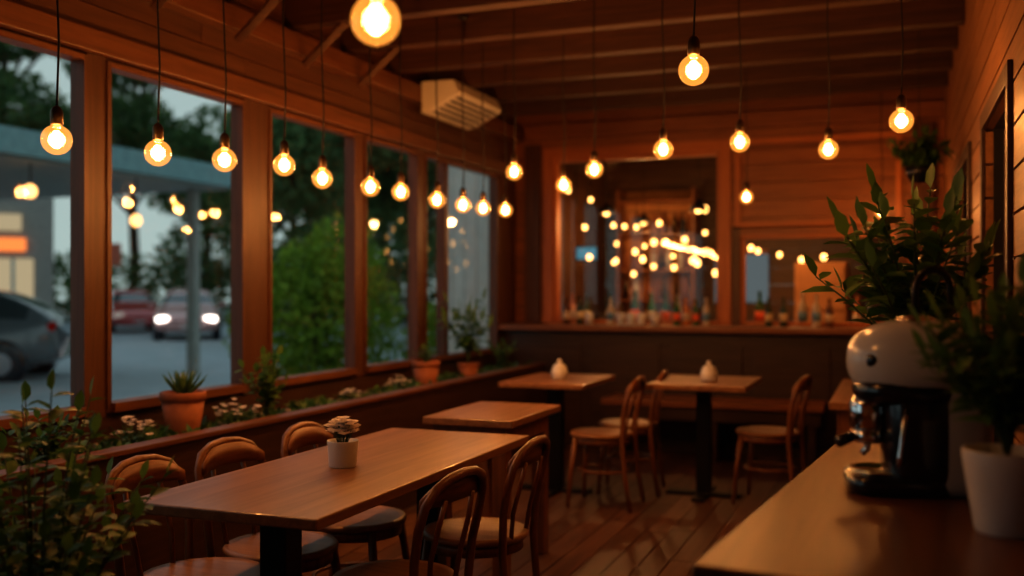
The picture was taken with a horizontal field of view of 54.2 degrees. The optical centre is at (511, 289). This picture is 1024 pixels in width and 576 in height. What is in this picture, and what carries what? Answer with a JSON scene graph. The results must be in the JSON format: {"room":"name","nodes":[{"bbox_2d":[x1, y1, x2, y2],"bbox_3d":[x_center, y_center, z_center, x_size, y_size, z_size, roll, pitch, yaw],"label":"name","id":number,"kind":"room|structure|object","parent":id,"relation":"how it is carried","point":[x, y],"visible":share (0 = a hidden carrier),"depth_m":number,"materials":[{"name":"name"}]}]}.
{"room":"cafe","nodes":[
{"label":"cafe","id":0,"kind":"room"},
{"bbox_2d":[224,0,280,43],"bbox_3d":[0.185,-1.460,4.514,3.606,0.397,0.100,0,0,21],"label":"ceiling beam","id":1,"kind":"structure","parent":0,"point":[268,5],"depth_m":5.07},
{"bbox_2d":[0,0,604,460],"bbox_3d":[-1.309,-0.175,5.821,0.124,3.030,13.370,0,0,21],"label":"wall","id":2,"kind":"structure","parent":0,"point":[183,36],"depth_m":5.52,"materials":[{"name":"brown wood"}]},
{"bbox_2d":[0,29,88,429],"bbox_3d":[-2.179,-0.235,3.439,0.097,1.550,1.860,0,0,21],"label":"window","id":3,"kind":"structure","parent":2,"relation":"in","point":[79,62],"depth_m":4.29,"materials":[{"name":"brown wood"}]},
{"bbox_2d":[106,61,245,412],"bbox_3d":[-1.627,-0.235,4.877,0.097,1.550,1.000,0,0,21],"label":"window","id":4,"kind":"structure","parent":2,"relation":"in","point":[238,106],"depth_m":5.21,"materials":[{"name":"brown wood"}]},
{"bbox_2d":[0,0,519,177],"bbox_3d":[-1.762,-1.070,4.404,0.046,0.100,10.120,0,0,21],"label":"trim","id":5,"kind":"structure","parent":2,"relation":"attached to","point":[16,17],"depth_m":4.96,"materials":[{"name":"brown wood"}]},
{"bbox_2d":[268,108,357,385],"bbox_3d":[-1.197,-0.235,5.997,0.097,1.550,0.960,0,0,21],"label":"window","id":6,"kind":"structure","parent":2,"relation":"in","point":[350,138],"depth_m":6.42,"materials":[{"name":"brown wood"}]},
{"bbox_2d":[145,0,523,142],"bbox_3d":[-1.744,-1.400,4.397,0.088,0.120,10.120,0,0,21],"label":"trim","id":7,"kind":"structure","parent":2,"relation":"attached to","point":[269,34],"depth_m":5.71,"materials":[{"name":"brown wood"}]},
{"bbox_2d":[364,136,419,372],"bbox_3d":[-0.844,-0.235,6.917,0.097,1.550,0.790,0,0,21],"label":"window","id":8,"kind":"structure","parent":2,"relation":"in","point":[413,155],"depth_m":7.26,"materials":[{"name":"brown wood"}]},
{"bbox_2d":[425,153,497,360],"bbox_3d":[-0.405,-0.235,8.060,0.097,1.550,1.440,0,0,21],"label":"window","id":9,"kind":"structure","parent":2,"relation":"in","point":[442,354],"depth_m":7.74,"materials":[{"name":"brown wood"}]},
{"bbox_2d":[285,0,578,67],"bbox_3d":[0.407,-1.460,5.092,3.606,0.397,0.100,0,0,21],"label":"ceiling beam","id":10,"kind":"structure","parent":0,"point":[300,15],"depth_m":5.53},
{"bbox_2d":[302,446,806,575],"bbox_3d":[0.471,1.380,5.191,3.800,0.080,13.470,0,0,21],"label":"floor","id":11,"kind":"structure","parent":0,"point":[666,534],"depth_m":5.79,"materials":[{"name":"brown wood"}]},
{"bbox_2d":[0,368,176,575],"bbox_3d":[-1.126,0.758,2.324,0.581,1.165,0.600,0,0,-38],"label":"plant","id":12,"kind":"object","parent":11,"relation":"on","point":[64,550],"visible":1,"depth_m":2.31,"materials":[{"name":"green plant"}]},
{"bbox_2d":[103,454,259,575],"bbox_3d":[-0.994,0.936,3.134,0.462,0.813,0.400,0,0,19],"label":"dining chair","id":13,"kind":"object","parent":11,"relation":"on","point":[128,469],"visible":0.74,"depth_m":3.20,"materials":[{"name":"brown wood"}]},
{"bbox_2d":[194,436,340,574],"bbox_3d":[-0.837,0.936,3.514,0.462,0.813,0.400,0,0,23],"label":"dining chair","id":14,"kind":"object","parent":11,"relation":"on","point":[319,549],"visible":0.54,"depth_m":3.50,"materials":[{"name":"brown wood"}]},
{"bbox_2d":[0,362,545,575],"bbox_3d":[-1.200,0.979,5.270,0.449,0.722,7.180,0,0,21],"label":"planter","id":15,"kind":"object","parent":11,"relation":"on","point":[406,408],"visible":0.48,"depth_m":4.64,"materials":[{"name":"brown wood"}]},
{"bbox_2d":[0,405,93,460],"bbox_3d":[-1.770,0.551,3.802,0.246,0.233,0.352,0,0,45],"label":"leafy plant","id":16,"kind":"object","parent":15,"relation":"in","point":[54,444],"visible":0.66,"depth_m":3.79,"materials":[{"name":"green plant"}]},
{"bbox_2d":[111,416,161,442],"bbox_3d":[-1.595,0.599,4.222,0.204,0.137,0.210,0,0,2],"label":"bush","id":17,"kind":"object","parent":15,"relation":"in","point":[124,418],"visible":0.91,"depth_m":4.21,"materials":[{"name":"green plant"}]},
{"bbox_2d":[159,370,207,435],"bbox_3d":[-1.512,0.517,4.605,0.209,0.298,0.222,0,0,-12],"label":"aloe","id":18,"kind":"object","parent":15,"relation":"in","point":[183,404],"visible":0.91,"depth_m":4.53,"materials":[{"name":"ceramic"}]},
{"bbox_2d":[212,398,260,423],"bbox_3d":[-1.326,0.594,4.838,0.224,0.146,0.207,0,0,37],"label":"bush","id":19,"kind":"object","parent":15,"relation":"in","point":[240,415],"visible":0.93,"depth_m":4.81,"materials":[{"name":"green plant"}]},
{"bbox_2d":[235,345,288,416],"bbox_3d":[-1.264,0.472,5.098,0.214,0.388,0.282,0,0,21],"label":"leafy plant","id":20,"kind":"object","parent":15,"relation":"in","point":[266,395],"visible":0.96,"depth_m":5.07,"materials":[{"name":"green plant"}]},
{"bbox_2d":[0,360,531,469],"bbox_3d":[-1.137,0.631,5.479,0.419,0.084,6.687,0,0,21],"label":"ground cover","id":21,"kind":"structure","parent":15,"relation":"in","point":[164,431],"depth_m":5.18,"materials":[{"name":"plant"}]},
{"bbox_2d":[411,342,439,383],"bbox_3d":[-0.590,0.510,6.835,0.196,0.312,0.196,0,0,-43],"label":"potted herb","id":22,"kind":"object","parent":15,"relation":"in","point":[424,370],"visible":0.91,"depth_m":6.77,"materials":[{"name":"ceramic"}]},
{"bbox_2d":[436,288,493,376],"bbox_3d":[-0.341,0.321,7.469,0.432,0.690,0.466,0,0,21],"label":"potted palm","id":23,"kind":"object","parent":15,"relation":"in","point":[466,342],"visible":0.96,"depth_m":7.42,"materials":[{"name":"plant"}]},
{"bbox_2d":[487,337,515,367],"bbox_3d":[-0.091,0.525,8.173,0.246,0.283,0.270,0,0,21],"label":"leafy plant","id":24,"kind":"object","parent":15,"relation":"in","point":[501,359],"visible":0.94,"depth_m":8.18,"materials":[{"name":"green plant"}]},
{"bbox_2d":[123,428,528,575],"bbox_3d":[-0.509,0.965,3.430,0.630,0.750,1.600,0,0,21],"label":"dining table","id":25,"kind":"object","parent":11,"relation":"on","point":[287,496],"visible":0.91,"depth_m":3.02,"materials":[{"name":"brown wood"}]},
{"bbox_2d":[324,416,360,468],"bbox_3d":[-0.564,0.506,3.339,0.121,0.168,0.119,0,0,-30],"label":"flower pot","id":26,"kind":"object","parent":25,"relation":"on","point":[342,452],"visible":1,"depth_m":3.31,"materials":[{"name":"white ceramic"}]},
{"bbox_2d":[281,421,409,575],"bbox_3d":[-0.642,0.936,3.940,0.462,0.813,0.400,0,0,19],"label":"dining chair","id":27,"kind":"object","parent":11,"relation":"on","point":[378,523],"visible":0.5,"depth_m":3.88,"materials":[{"name":"brown wood"}]},
{"bbox_2d":[333,466,486,575],"bbox_3d":[-0.337,0.936,3.082,0.462,0.813,0.400,0,0,27],"label":"dining chair","id":28,"kind":"object","parent":11,"relation":"on","point":[464,482],"visible":1,"depth_m":3.07,"materials":[{"name":"brown wood"}]},
{"bbox_2d":[421,435,550,575],"bbox_3d":[-0.108,0.936,3.705,0.462,0.813,0.400,0,0,21],"label":"dining chair","id":29,"kind":"object","parent":11,"relation":"on","point":[500,537],"visible":0.84,"depth_m":3.61,"materials":[{"name":"brown wood"}]},
{"bbox_2d":[423,401,560,575],"bbox_3d":[-0.083,0.965,4.905,0.450,0.750,0.700,0,0,21],"label":"dining table","id":30,"kind":"object","parent":11,"relation":"on","point":[530,419],"visible":0.59,"depth_m":4.78,"materials":[{"name":"brown wood"}]},
{"bbox_2d":[498,373,614,497],"bbox_3d":[0.315,0.965,6.681,0.560,0.750,0.800,0,0,21],"label":"dining table","id":31,"kind":"object","parent":11,"relation":"on","point":[557,483],"visible":0.9,"depth_m":6.64,"materials":[{"name":"brown wood"}]},
{"bbox_2d":[551,359,567,379],"bbox_3d":[0.316,0.523,6.627,0.110,0.134,0.110,0,0,21],"label":"jar","id":32,"kind":"object","parent":31,"relation":"on","point":[559,370],"visible":1,"depth_m":6.59,"materials":[{"name":"white ceramic"}]},
{"bbox_2d":[566,376,645,512],"bbox_3d":[0.592,0.936,6.253,0.462,0.813,0.400,0,0,21],"label":"dining chair","id":33,"kind":"object","parent":11,"relation":"on","point":[589,436],"visible":1,"depth_m":6.17,"materials":[{"name":"brown wood"}]},
{"bbox_2d":[597,370,667,496],"bbox_3d":[0.809,0.936,6.709,0.462,0.813,0.400,0,0,15],"label":"dining chair","id":34,"kind":"object","parent":11,"relation":"on","point":[645,426],"visible":0.8,"depth_m":6.60,"materials":[{"name":"brown wood"}]},
{"bbox_2d":[616,187,699,320],"bbox_3d":[1.690,0.090,11.589,0.910,2.500,0.350,0,0,21],"label":"bar shelf","id":35,"kind":"object","parent":11,"relation":"on","point":[684,281],"visible":0.82,"depth_m":11.65,"materials":[{"name":"brown wood"}]},
{"bbox_2d":[498,323,865,459],"bbox_3d":[1.632,0.820,8.290,3.595,1.040,0.449,0,0,21],"label":"half wall","id":36,"kind":"structure","parent":11,"relation":"on","point":[782,356],"depth_m":8.23,"materials":[{"name":"brown wood"}]},
{"bbox_2d":[616,313,645,325],"label":"cups","id":37,"kind":"object","parent":36,"relation":"on","point":[631,318],"depth_m":8.57,"materials":[{"name":"white ceramic"}]},
{"bbox_2d":[812,294,820,326],"bbox_3d":[2.460,0.167,8.082,0.070,0.265,0.070,0,0,21],"label":"bottle","id":38,"kind":"object","parent":36,"relation":"on","point":[816,309],"visible":1,"depth_m":8.06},
{"bbox_2d":[645,374,761,502],"bbox_3d":[1.264,0.965,6.531,0.620,0.750,0.800,0,0,21],"label":"dining table","id":39,"kind":"object","parent":11,"relation":"on","point":[705,489],"visible":1,"depth_m":6.49,"materials":[{"name":"brown wood"}]},
{"bbox_2d":[700,361,716,381],"bbox_3d":[1.274,0.523,6.473,0.110,0.134,0.110,0,0,21],"label":"jar","id":40,"kind":"object","parent":39,"relation":"on","point":[708,373],"visible":1,"depth_m":6.43,"materials":[{"name":"white ceramic"}]},
{"bbox_2d":[601,393,826,467],"bbox_3d":[1.587,1.103,7.901,1.700,0.475,0.450,0,0,21],"label":"bench","id":41,"kind":"object","parent":11,"relation":"on","point":[763,411],"visible":0.8,"depth_m":7.73,"materials":[{"name":"brown wood"}]},
{"bbox_2d":[731,375,812,503],"bbox_3d":[1.647,0.936,6.325,0.462,0.813,0.400,0,0,30],"label":"dining chair","id":42,"kind":"object","parent":11,"relation":"on","point":[787,435],"visible":0.96,"depth_m":6.27,"materials":[{"name":"brown wood"}]},
{"bbox_2d":[795,262,848,321],"bbox_3d":[3.163,0.530,10.194,0.500,1.620,0.600,0,0,21],"label":"painting","id":43,"kind":"object","parent":11,"relation":"on","point":[805,279],"visible":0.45,"depth_m":9.94,"materials":[{"name":"paint"}]},
{"bbox_2d":[829,379,852,434],"bbox_3d":[2.242,0.965,5.834,0.665,0.750,1.500,0,0,21],"label":"console table","id":44,"kind":"object","parent":11,"relation":"on","point":[842,396],"visible":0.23,"depth_m":5.27,"materials":[{"name":"brown wood"}]},
{"bbox_2d":[692,441,1023,575],"bbox_3d":[0.844,0.890,2.145,0.651,0.900,1.549,0,0,21],"label":"countertop","id":45,"kind":"structure","parent":11,"relation":"on","point":[815,525],"depth_m":1.78,"materials":[{"name":"brown wood"}]},
{"bbox_2d":[800,162,1001,324],"bbox_3d":[1.037,0.043,2.647,0.468,0.793,0.534,0,0,2],"label":"potted plant","id":46,"kind":"object","parent":45,"relation":"on","point":[881,269],"visible":0.57,"depth_m":2.57,"materials":[{"name":"plant"}]},
{"bbox_2d":[834,266,992,497],"bbox_3d":[0.870,0.194,2.190,0.328,0.493,0.219,0,0,5],"label":"coffee machine","id":47,"kind":"object","parent":45,"relation":"on","point":[921,444],"visible":0.75,"depth_m":2.11,"materials":[{"name":"black plastic"}]},
{"bbox_2d":[900,254,1023,538],"bbox_3d":[0.867,0.186,1.822,0.301,0.507,0.340,0,0,15],"label":"potted plant","id":48,"kind":"object","parent":45,"relation":"on","point":[994,472],"visible":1,"depth_m":1.78,"materials":[{"name":"green plant"}]},
{"bbox_3d":[1.872,0.830,8.922,3.540,1.020,0.480,0,0,21],"label":"countertop","id":49,"kind":"structure","parent":11,"relation":"on","visible":0},
{"bbox_2d":[755,291,764,320],"bbox_3d":[2.143,0.165,8.652,0.082,0.307,0.082,0,0,21],"label":"bottle","id":50,"kind":"object","parent":49,"relation":"on","point":[759,306],"visible":0.84,"depth_m":8.62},
{"bbox_2d":[798,293,807,321],"bbox_3d":[2.476,0.169,8.516,0.080,0.301,0.080,0,0,21],"label":"bottle","id":51,"kind":"object","parent":49,"relation":"on","point":[802,307],"visible":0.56,"depth_m":8.49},
{"bbox_2d":[341,0,913,88],"bbox_3d":[0.629,-1.460,5.671,3.606,0.397,0.100,0,0,21],"label":"ceiling beam","id":52,"kind":"structure","parent":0,"point":[570,17],"depth_m":5.78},
{"bbox_2d":[388,0,964,73],"bbox_3d":[0.851,-1.576,6.250,3.606,0.163,0.100,0,0,21],"label":"ceiling beam","id":53,"kind":"structure","parent":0,"point":[917,14],"depth_m":6.11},
{"bbox_2d":[428,26,957,87],"bbox_3d":[1.074,-1.576,6.829,3.606,0.163,0.100,0,0,21],"label":"ceiling beam","id":54,"kind":"structure","parent":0,"point":[939,38],"depth_m":6.66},
{"bbox_2d":[473,50,952,102],"bbox_3d":[1.296,-1.576,7.408,3.606,0.163,0.100,0,0,21],"label":"ceiling beam","id":55,"kind":"structure","parent":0,"point":[938,60],"depth_m":7.25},
{"bbox_2d":[495,71,947,117],"bbox_3d":[1.518,-1.576,7.986,3.606,0.163,0.100,0,0,21],"label":"ceiling beam","id":56,"kind":"structure","parent":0,"point":[937,79],"depth_m":7.85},
{"bbox_2d":[515,88,944,326],"bbox_3d":[1.760,-0.160,8.547,3.800,3.000,0.120,0,0,21],"label":"wall","id":57,"kind":"structure","parent":0,"point":[788,182],"depth_m":8.28,"materials":[{"name":"brown wood"}]},
{"bbox_2d":[543,139,730,324],"bbox_3d":[1.083,-0.487,8.780,1.670,1.565,0.130,0,0,21],"label":"window","id":58,"kind":"structure","parent":57,"relation":"in","point":[552,158],"depth_m":8.76,"materials":[{"name":"brown wood"}]},
{"bbox_2d":[525,123,933,322],"bbox_3d":[1.720,-0.507,8.471,3.420,1.605,0.049,0,0,21],"label":"trim","id":59,"kind":"structure","parent":57,"relation":"attached to","point":[532,152],"depth_m":9.03,"materials":[{"name":"brown wood"}]},
{"bbox_2d":[524,100,944,139],"bbox_3d":[1.749,-1.420,8.438,3.498,0.120,0.029,0,0,21],"label":"trim","id":60,"kind":"structure","parent":57,"relation":"attached to","point":[928,108],"depth_m":8.37,"materials":[{"name":"brown wood"}]},
{"bbox_2d":[732,224,904,326],"bbox_3d":[2.507,-0.117,8.233,1.360,0.825,0.130,0,0,21],"label":"window","id":61,"kind":"structure","parent":57,"relation":"in","point":[739,236],"depth_m":8.35,"materials":[{"name":"brown wood"}]},
{"bbox_2d":[735,131,901,228],"bbox_3d":[2.489,-0.890,8.186,1.310,0.750,0.029,0,0,21],"label":"trim","id":62,"kind":"structure","parent":57,"relation":"attached to","point":[898,134],"depth_m":8.21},
{"bbox_2d":[605,156,887,322],"bbox_3d":[2.844,-0.173,11.441,3.850,3.026,0.100,0,0,21],"label":"wall","id":63,"kind":"structure","parent":0,"point":[670,174],"depth_m":11.62,"materials":[{"name":"brown wood"}]},
{"bbox_2d":[710,249,768,306],"bbox_3d":[2.598,-0.135,11.441,0.650,0.650,0.065,0,0,21],"label":"window","id":64,"kind":"structure","parent":63,"relation":"in","point":[757,264],"depth_m":11.37,"materials":[{"name":"white"}]},
{"bbox_2d":[945,0,1023,444],"bbox_3d":[1.616,-0.160,3.038,0.120,3.000,10.270,0,0,21],"label":"wall","id":65,"kind":"structure","parent":0,"point":[991,34],"depth_m":4.29,"materials":[{"name":"brown wood"}]},
{"bbox_2d":[954,141,970,321],"bbox_3d":[2.554,-0.185,5.693,0.029,1.150,1.280,0,0,21],"label":"trim","id":66,"kind":"structure","parent":65,"relation":"attached to","point":[965,157],"depth_m":5.10,"materials":[{"name":"brown wood"}]},
{"bbox_2d":[980,59,1012,332],"bbox_3d":[1.845,0.290,3.828,0.017,2.100,1.150,0,0,21],"label":"trim","id":67,"kind":"structure","parent":65,"relation":"attached to","point":[1004,84],"depth_m":3.31,"materials":[{"name":"brown wood"}]},
{"bbox_3d":[0.488,-1.710,5.185,3.835,0.100,13.470,0,0,21],"label":"ceiling","id":68,"kind":"structure","parent":0,"visible":0},
{"bbox_2d":[41,0,70,154],"bbox_3d":[-1.395,-1.024,3.063,0.092,1.220,0.092,0,0,21],"label":"pendant bulb","id":69,"kind":"object","parent":68,"relation":"hanging from","point":[56,113],"visible":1,"depth_m":3.06,"materials":[{"name":"glass"}]},
{"bbox_2d":[145,0,171,162],"bbox_3d":[-1.234,-1.032,3.483,0.092,1.203,0.092,0,0,21],"label":"pendant bulb","id":70,"kind":"object","parent":68,"relation":"hanging from","point":[157,130],"visible":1,"depth_m":3.48,"materials":[{"name":"glass"}]},
{"bbox_2d":[212,0,236,166],"bbox_3d":[-1.101,-1.043,3.829,0.092,1.182,0.092,0,0,21],"label":"pendant bulb","id":71,"kind":"object","parent":68,"relation":"hanging from","point":[224,140],"visible":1,"depth_m":3.83,"materials":[{"name":"glass"}]},
{"bbox_2d":[273,0,292,173],"bbox_3d":[-0.958,-1.056,4.202,0.092,1.155,0.092,0,0,21],"label":"pendant bulb","id":72,"kind":"object","parent":68,"relation":"hanging from","point":[284,147],"visible":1,"depth_m":4.20,"materials":[{"name":"gold metal"}]},
{"bbox_2d":[313,0,332,187],"bbox_3d":[-0.850,-1.044,4.482,0.092,1.180,0.092,0,0,21],"label":"pendant bulb","id":73,"kind":"object","parent":68,"relation":"hanging from","point":[322,161],"visible":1,"depth_m":4.48,"materials":[{"name":"gold metal"}]},
{"bbox_2d":[366,0,379,195],"bbox_3d":[-0.692,-1.046,4.893,0.092,1.176,0.092,0,0,21],"label":"pendant bulb","id":74,"kind":"object","parent":68,"relation":"hanging from","point":[370,170],"visible":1,"depth_m":4.89,"materials":[{"name":"gold metal"}]},
{"bbox_2d":[351,0,399,45],"bbox_3d":[-0.253,-1.044,1.854,0.092,1.180,0.092,0,0,21],"label":"pendant bulb","id":75,"kind":"object","parent":68,"relation":"hanging from","point":[376,9],"visible":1,"depth_m":1.85,"materials":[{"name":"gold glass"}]},
{"bbox_2d":[397,0,407,196],"bbox_3d":[-0.578,-1.048,5.192,0.092,1.171,0.092,0,0,21],"label":"pendant bulb","id":76,"kind":"object","parent":68,"relation":"hanging from","point":[400,177],"visible":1,"depth_m":5.19,"materials":[{"name":"gold metal"}]},
{"bbox_2d":[433,16,439,207],"bbox_3d":[-0.420,-1.046,5.603,0.092,1.176,0.092,0,0,21],"label":"pendant bulb","id":77,"kind":"object","parent":68,"relation":"hanging from","point":[436,184],"visible":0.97,"depth_m":5.60,"materials":[{"name":"glass"}]},
{"bbox_2d":[421,79,500,129],"bbox_3d":[-0.364,-1.375,7.461,0.289,0.227,0.830,0,0,21],"label":"air conditioner","id":78,"kind":"object","parent":68,"relation":"attached to","point":[449,92],"visible":1,"depth_m":7.24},
{"bbox_2d":[455,15,470,208],"bbox_3d":[-0.291,-1.046,5.939,0.092,1.175,0.092,0,0,21],"label":"pendant bulb","id":79,"kind":"object","parent":68,"relation":"hanging from","point":[461,17],"visible":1,"depth_m":5.94,"materials":[{"name":"glass"}]},
{"bbox_2d":[480,42,489,211],"bbox_3d":[-0.180,-1.049,6.228,0.092,1.170,0.092,0,0,21],"label":"pendant bulb","id":80,"kind":"object","parent":68,"relation":"hanging from","point":[483,194],"visible":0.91,"depth_m":6.23,"materials":[{"name":"glass"}]},
{"bbox_2d":[498,63,510,216],"bbox_3d":[-0.044,-1.057,6.583,0.092,1.154,0.092,0,0,21],"label":"pendant bulb","id":81,"kind":"object","parent":68,"relation":"hanging from","point":[505,197],"visible":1,"depth_m":6.58,"materials":[{"name":"glass"}]},
{"bbox_2d":[511,7,522,176],"bbox_3d":[0.012,-1.119,5.501,0.092,1.030,0.092,0,0,21],"label":"pendant bulb","id":82,"kind":"object","parent":68,"relation":"hanging from","point":[514,158],"visible":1,"depth_m":5.50,"materials":[{"name":"gold metal"}]},
{"bbox_2d":[556,34,566,189],"bbox_3d":[0.310,-1.109,5.997,0.092,1.050,0.092,0,0,21],"label":"pendant bulb","id":83,"kind":"object","parent":68,"relation":"hanging from","point":[563,170],"visible":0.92,"depth_m":6.00,"materials":[{"name":"gold metal"}]},
{"bbox_2d":[576,162,597,260],"bbox_3d":[0.774,-0.980,10.388,0.240,1.360,0.051,0,0,21],"label":"pendant light","id":84,"kind":"object","parent":68,"relation":"hanging from","point":[582,252],"visible":0.78,"depth_m":10.38,"materials":[{"name":"white"}]},
{"bbox_2d":[586,0,602,173],"bbox_3d":[0.445,-1.119,5.399,0.092,1.030,0.092,0,0,21],"label":"pendant bulb","id":85,"kind":"object","parent":68,"relation":"hanging from","point":[594,155],"visible":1,"depth_m":5.40,"materials":[{"name":"glass"}]},
{"bbox_2d":[653,0,672,154],"bbox_3d":[0.711,-1.124,4.697,0.092,1.020,0.092,0,0,21],"label":"pendant bulb","id":86,"kind":"object","parent":68,"relation":"hanging from","point":[663,132],"visible":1,"depth_m":4.69,"materials":[{"name":"gold metal"}]},
{"bbox_2d":[560,163,825,276],"bbox_3d":[2.164,-0.907,10.103,3.008,1.506,1.823,0,0,21],"label":"fairy lights","id":87,"kind":"object","parent":68,"relation":"hanging from","point":[684,239],"visible":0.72,"depth_m":10.18,"materials":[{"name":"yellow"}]},
{"bbox_2d":[678,0,708,85],"bbox_3d":[0.546,-1.124,3.004,0.092,1.020,0.092,0,0,21],"label":"pendant bulb","id":88,"kind":"object","parent":68,"relation":"hanging from","point":[693,44],"visible":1,"depth_m":3.00,"materials":[{"name":"glass"}]},
{"bbox_2d":[688,157,707,212],"bbox_3d":[1.667,-1.173,8.947,0.180,0.975,0.180,0,0,21],"label":"lamp","id":89,"kind":"object","parent":68,"relation":"hanging from","point":[698,206],"visible":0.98,"depth_m":8.92,"materials":[{"name":"black metal"}]},
{"bbox_2d":[732,0,747,148],"bbox_3d":[1.048,-1.134,4.600,0.092,1.000,0.092,0,0,21],"label":"pendant bulb","id":90,"kind":"object","parent":68,"relation":"hanging from","point":[739,124],"visible":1,"depth_m":4.60,"materials":[{"name":"glass"}]},
{"bbox_2d":[824,0,838,154],"bbox_3d":[1.487,-1.124,4.699,0.092,1.020,0.092,0,0,21],"label":"pendant bulb","id":91,"kind":"object","parent":68,"relation":"hanging from","point":[828,133],"visible":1,"depth_m":4.70,"materials":[{"name":"glass"}]},
{"bbox_2d":[894,0,913,127],"bbox_3d":[1.520,-1.124,3.905,0.092,1.020,0.092,0,0,21],"label":"pendant bulb","id":92,"kind":"object","parent":68,"relation":"hanging from","point":[901,101],"visible":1,"depth_m":3.90,"materials":[{"name":"gold metal"}]},
{"bbox_2d":[885,115,956,183],"bbox_3d":[2.475,-1.150,6.056,0.413,1.020,0.322,0,0,21],"label":"hanging plant","id":93,"kind":"object","parent":68,"relation":"hanging from","point":[917,160],"visible":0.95,"depth_m":5.99,"materials":[{"name":"green plant"}]},
{"label":"outside","id":94,"kind":"structure","parent":0,"visible":0},
{"bbox_3d":[-1.956,1.370,6.107,1.370,0.060,50.000,0,0,21],"label":"sidewalk","id":95,"kind":"object","parent":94,"visible":0},
{"bbox_2d":[448,166,488,352],"bbox_3d":[-0.093,-0.360,11.339,1.500,3.400,0.135,0,0,21],"label":"wall","id":96,"kind":"structure","parent":95,"relation":"on","point":[468,228],"depth_m":11.42,"materials":[{"name":"paint"}]},
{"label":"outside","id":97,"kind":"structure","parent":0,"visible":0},
{"bbox_2d":[0,303,434,415],"bbox_3d":[-5.044,1.430,28.715,150.000,0.060,130.000,0,0,21],"label":"ground","id":98,"kind":"structure","parent":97,"point":[139,362],"depth_m":18.07,"materials":[{"name":"asphalt"}]},
{"bbox_2d":[0,198,53,305],"bbox_3d":[-16.250,-0.630,27.915,6.000,4.060,4.150,0,0,-29],"label":"building","id":99,"kind":"structure","parent":98,"relation":"on","point":[26,225],"depth_m":27.36,"materials":[{"name":"white"}]},
{"bbox_2d":[0,290,69,382],"bbox_3d":[-9.258,0.735,15.812,4.302,1.560,2.150,0,0,-9],"label":"car","id":100,"kind":"object","parent":98,"relation":"on","point":[34,333],"visible":0.81,"depth_m":15.32,"materials":[{"name":"paint"}]},
{"bbox_2d":[0,42,113,141],"bbox_3d":[-18.454,-5.348,37.503,6.969,13.738,7.821,0,0,-1],"label":"tree","id":101,"kind":"object","parent":98,"relation":"on","point":[35,116],"visible":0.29,"depth_m":36.20,"materials":[{"name":"green plant"}]},
{"bbox_2d":[0,125,230,376],"bbox_3d":[-10.525,-0.290,10.253,7.000,3.380,15.600,0,0,21],"label":"canopy","id":102,"kind":"object","parent":98,"relation":"on","point":[135,220],"depth_m":14.93,"materials":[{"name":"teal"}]},
{"bbox_2d":[112,243,120,265],"bbox_3d":[-11.074,0.070,26.959,1.000,2.660,0.400,0,0,-25],"label":"street sign","id":103,"kind":"object","parent":98,"relation":"on","point":[116,248],"visible":0.12,"depth_m":27.07,"materials":[{"name":"red paint"}]},
{"bbox_2d":[56,57,208,288],"bbox_3d":[-16.983,-5.962,46.367,7.602,14.987,8.532,0,0,28],"label":"tree","id":104,"kind":"object","parent":98,"relation":"on","point":[135,131],"visible":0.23,"depth_m":45.09,"materials":[{"name":"green plant"}]},
{"bbox_2d":[112,289,166,333],"bbox_3d":[-12.911,0.735,33.869,2.150,1.560,4.302,0,0,-28],"label":"car","id":105,"kind":"object","parent":98,"relation":"on","point":[130,308],"visible":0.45,"depth_m":32.43,"materials":[{"name":"paint"}]},
{"bbox_2d":[141,103,230,292],"bbox_3d":[-12.665,-3.168,43.007,5.794,9.364,7.020,0,0,8],"label":"tree","id":106,"kind":"object","parent":98,"relation":"on","point":[197,147],"visible":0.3,"depth_m":41.24,"materials":[{"name":"green plant"}]},
{"bbox_2d":[148,289,226,340],"bbox_3d":[-9.507,0.735,29.348,2.150,1.560,4.302,0,0,-17],"label":"car","id":107,"kind":"object","parent":98,"relation":"on","point":[170,315],"visible":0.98,"depth_m":27.80,"materials":[{"name":"paint"}]},
{"bbox_2d":[202,111,377,345],"bbox_3d":[-5.405,-2.026,25.489,4.346,7.023,5.265,0,0,-38],"label":"tree","id":108,"kind":"object","parent":98,"relation":"on","point":[296,191],"visible":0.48,"depth_m":24.13,"materials":[{"name":"green plant"}]},
{"bbox_2d":[222,210,406,376],"bbox_3d":[-2.381,0.216,12.358,1.836,2.368,2.277,0,0,21],"label":"bush","id":109,"kind":"object","parent":98,"relation":"on","point":[325,282],"visible":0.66,"depth_m":11.89,"materials":[{"name":"green plant"}]},
{"bbox_2d":[308,136,435,324],"bbox_3d":[-4.713,-5.179,40.517,7.238,13.438,8.866,0,0,-13],"label":"tree","id":110,"kind":"object","parent":98,"relation":"on","point":[341,208],"visible":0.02,"depth_m":38.95,"materials":[{"name":"green plant"}]},
{"bbox_2d":[321,137,435,339],"bbox_3d":[-2.610,-2.483,26.299,5.967,7.960,4.925,0,0,29],"label":"tree","id":111,"kind":"object","parent":98,"relation":"on","point":[395,271],"visible":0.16,"depth_m":26.35,"materials":[{"name":"green plant"}]},
{"bbox_2d":[383,178,435,275],"bbox_3d":[-0.044,-4.539,36.082,9.126,12.174,7.532,0,0,-9],"label":"tree","id":112,"kind":"object","parent":98,"relation":"on","point":[430,204],"visible":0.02,"depth_m":34.98,"materials":[{"name":"green plant"}]},
{"bbox_2d":[400,302,435,359],"bbox_3d":[-0.736,0.699,13.303,1.121,1.401,1.910,0,0,21],"label":"bush","id":113,"kind":"object","parent":98,"relation":"on","point":[431,318],"visible":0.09,"depth_m":12.72,"materials":[{"name":"green plant"}]},
{"bbox_2d":[54,248,788,322],"bbox_3d":[-10.074,-0.056,43.495,56.461,3.745,3.193,0,0,1],"label":"hedge","id":114,"kind":"object","parent":98,"relation":"on","point":[151,284],"visible":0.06,"depth_m":43.20,"materials":[{"name":"green plant"}]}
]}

